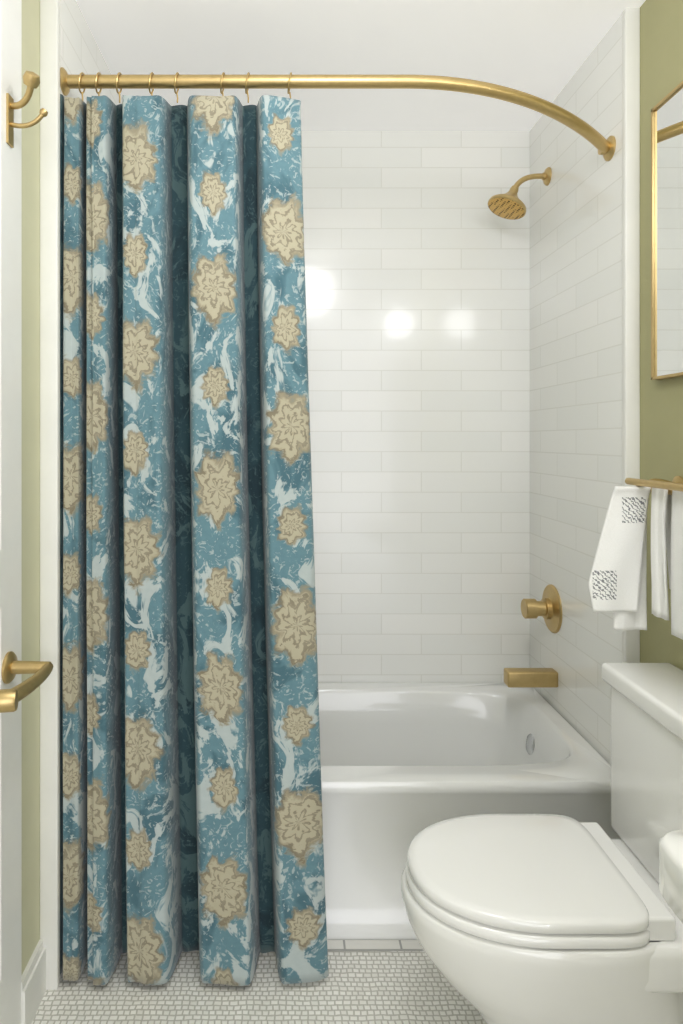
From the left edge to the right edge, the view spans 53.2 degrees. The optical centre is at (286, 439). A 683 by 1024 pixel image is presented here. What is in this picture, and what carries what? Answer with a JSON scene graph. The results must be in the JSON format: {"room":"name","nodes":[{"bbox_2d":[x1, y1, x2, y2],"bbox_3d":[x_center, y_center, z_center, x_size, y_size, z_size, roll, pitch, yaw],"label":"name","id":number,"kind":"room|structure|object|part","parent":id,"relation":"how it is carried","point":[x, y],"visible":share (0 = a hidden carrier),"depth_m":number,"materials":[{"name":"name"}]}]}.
{"room":"bathroom","nodes":[
{"label":"bathroom","id":0,"kind":"room"},
{"bbox_2d":[22,0,39,973],"bbox_3d":[-0.657,0.085,0.790,0.100,2.530,3.600,0,0,0],"label":"wall","id":1,"kind":"structure","parent":0,"point":[30,9],"depth_m":1.59,"materials":[{"name":"green paint"}]},
{"bbox_2d":[0,0,21,1023],"bbox_3d":[-0.603,0.140,1.110,0.008,2.420,0.840,0,0,0],"label":"door","id":2,"kind":"structure","parent":1,"relation":"in","point":[10,10],"depth_m":1.47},
{"bbox_2d":[0,651,52,712],"bbox_3d":[-0.548,0.488,1.370,0.101,0.066,0.235,0,0,0],"label":"door lever","id":3,"kind":"object","parent":2,"relation":"attached to","point":[9,698],"visible":1,"depth_m":1.40,"materials":[{"name":"gold metal"}]},
{"bbox_2d":[6,71,47,147],"bbox_3d":[-0.557,-0.707,1.443,0.084,0.143,0.062,0,0,0],"label":"robe hook","id":4,"kind":"object","parent":2,"relation":"attached to","point":[31,79],"visible":1,"depth_m":1.45,"materials":[{"name":"gold metal"}]},
{"bbox_2d":[22,939,45,1023],"bbox_3d":[-0.599,1.288,1.597,0.016,0.125,0.133,0,0,0],"label":"baseboard","id":5,"kind":"structure","parent":1,"relation":"attached to","point":[34,974],"depth_m":1.59,"materials":[{"name":"white paint"}]},
{"bbox_2d":[40,0,59,989],"bbox_3d":[-0.585,0.085,1.674,0.044,2.530,0.022,0,0,0],"label":"trim","id":6,"kind":"structure","parent":1,"relation":"attached to","point":[49,9],"depth_m":1.66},
{"bbox_2d":[60,0,121,978],"bbox_3d":[-0.587,0.085,2.138,0.040,2.530,0.905,0,0,0],"label":"tile","id":7,"kind":"structure","parent":1,"relation":"attached to","point":[79,50],"depth_m":1.84,"materials":[{"name":"white tile"}]},
{"bbox_2d":[32,940,485,1023],"bbox_3d":[0.178,1.378,0.840,1.770,0.064,3.700,0,0,0],"label":"floor","id":8,"kind":"structure","parent":0,"point":[360,987],"depth_m":1.64,"materials":[{"name":"tile"}]},
{"bbox_2d":[318,683,620,939],"bbox_3d":[0.180,1.137,2.209,1.490,0.425,0.758,0,0,0],"label":"bathtub","id":9,"kind":"object","parent":8,"relation":"on","point":[399,760],"visible":0.36,"depth_m":1.87,"materials":[{"name":"ceramic"}]},
{"bbox_2d":[401,663,682,1023],"bbox_3d":[0.605,0.953,1.463,0.714,0.795,0.486,0,0,0],"label":"toilet","id":10,"kind":"object","parent":8,"relation":"on","point":[530,918],"visible":1,"depth_m":1.36,"materials":[{"name":"ceramic"}]},
{"bbox_3d":[0.481,0.946,1.460,0.447,0.025,0.382,0,0,0],"label":"seat","id":11,"kind":"part","parent":10,"relation":"part of","materials":[{"name":"plastic"}]},
{"bbox_3d":[0.483,0.918,1.460,0.442,0.028,0.378,0,0,0],"label":"lid","id":12,"kind":"part","parent":10,"relation":"part of","materials":[{"name":"plastic"}]},
{"bbox_3d":[0.879,0.781,1.460,0.162,0.367,0.450,0,0,0],"label":"tank","id":13,"kind":"part","parent":10,"relation":"part of","materials":[{"name":"ceramic"}]},
{"bbox_2d":[76,0,645,130],"bbox_3d":[0.178,-1.210,0.840,1.770,0.060,3.700,0,0,0],"label":"ceiling","id":14,"kind":"structure","parent":0,"point":[533,47],"depth_m":2.02,"materials":[{"name":"white paint"}]},
{"bbox_2d":[301,131,529,682],"bbox_3d":[0.178,0.085,2.640,1.770,2.530,0.100,0,0,0],"label":"wall","id":15,"kind":"structure","parent":0,"point":[418,293],"depth_m":2.59,"materials":[{"name":"tile"}]},
{"bbox_2d":[640,0,682,669],"bbox_3d":[1.013,0.085,0.790,0.100,2.530,3.600,0,0,0],"label":"wall","id":16,"kind":"structure","parent":0,"point":[661,21],"depth_m":1.79,"materials":[{"name":"green paint"}]},
{"bbox_2d":[60,67,615,985],"bbox_3d":[0.188,0.196,1.770,1.524,2.272,0.191,0,0,-9],"label":"shower curtain","id":17,"kind":"object","parent":16,"relation":"attached to","point":[191,819],"visible":1,"depth_m":1.68,"materials":[{"name":"blue fabric"}]},
{"bbox_3d":[0.181,-0.871,1.832,1.496,0.138,0.293,0,0,0],"label":"rod","id":18,"kind":"part","parent":17,"relation":"part of","materials":[{"name":"gold metal"}]},
{"bbox_2d":[488,167,551,219],"bbox_3d":[0.818,-0.875,2.381,0.218,0.182,0.136,0,0,0],"label":"shower head","id":19,"kind":"object","parent":16,"relation":"attached to","point":[508,205],"visible":1,"depth_m":2.38},
{"bbox_2d":[504,668,557,687],"bbox_3d":[0.842,0.821,2.341,0.173,0.053,0.053,0,0,0],"label":"tub spout","id":20,"kind":"object","parent":16,"relation":"attached to","point":[513,677],"visible":1,"depth_m":2.31,"materials":[{"name":"gold metal"}]},
{"bbox_2d":[521,584,561,632],"bbox_3d":[0.876,0.588,2.365,0.101,0.166,0.166,0,0,0],"label":"shower valve","id":21,"kind":"object","parent":16,"relation":"attached to","point":[549,607],"visible":1,"depth_m":2.34,"materials":[{"name":"gold metal"}]},
{"bbox_2d":[530,14,621,765],"bbox_3d":[0.945,0.085,2.230,0.036,2.530,0.720,0,0,0],"label":"tile","id":22,"kind":"structure","parent":16,"relation":"attached to","point":[576,219],"depth_m":2.16,"materials":[{"name":"white tile"}]},
{"bbox_2d":[622,8,639,662],"bbox_3d":[0.943,0.085,1.859,0.040,2.530,0.022,0,0,0],"label":"trim","id":23,"kind":"structure","parent":16,"relation":"attached to","point":[630,16],"depth_m":1.85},
{"bbox_2d":[588,476,682,639],"bbox_3d":[0.846,0.275,1.357,0.234,0.374,0.679,0,0,0],"label":"towel rail","id":24,"kind":"object","parent":16,"relation":"attached to","point":[617,583],"visible":1,"depth_m":1.63,"materials":[{"name":"white fabric"}]},
{"bbox_2d":[588,486,650,630],"bbox_3d":[0.802,0.287,1.642,0.147,0.350,0.032,0,0,0],"label":"towel","id":25,"kind":"object","parent":24,"relation":"hanging from","point":[617,583],"depth_m":1.64,"materials":[{"name":"fabric"}]},
{"bbox_2d":[651,488,671,619],"bbox_3d":[0.883,0.255,1.575,0.057,0.312,0.070,0,0,0],"label":"towel","id":26,"kind":"object","parent":24,"relation":"hanging from","point":[661,499],"depth_m":1.57,"materials":[{"name":"fabric"}]},
{"bbox_2d":[671,490,682,639],"bbox_3d":[0.882,0.267,1.355,0.059,0.337,0.338,0,0,0],"label":"towel","id":27,"kind":"object","parent":24,"relation":"hanging from","point":[677,495],"depth_m":1.49,"materials":[{"name":"fabric"}]},
{"bbox_2d":[651,81,682,379],"bbox_3d":[0.952,-0.505,1.343,0.020,0.700,0.825,0,0,0],"label":"mirror","id":28,"kind":"object","parent":16,"relation":"attached to","point":[667,115],"visible":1,"depth_m":1.69,"materials":[{"name":"clear glass"}]},
{"bbox_2d":[659,830,682,922],"bbox_3d":[0.735,0.675,0.677,0.465,0.560,0.554,0,0,0],"label":"wall-mounted sink","id":29,"kind":"object","parent":16,"relation":"attached to","point":[671,843],"visible":1,"depth_m":0.90,"materials":[{"name":"ceramic"}]}
]}

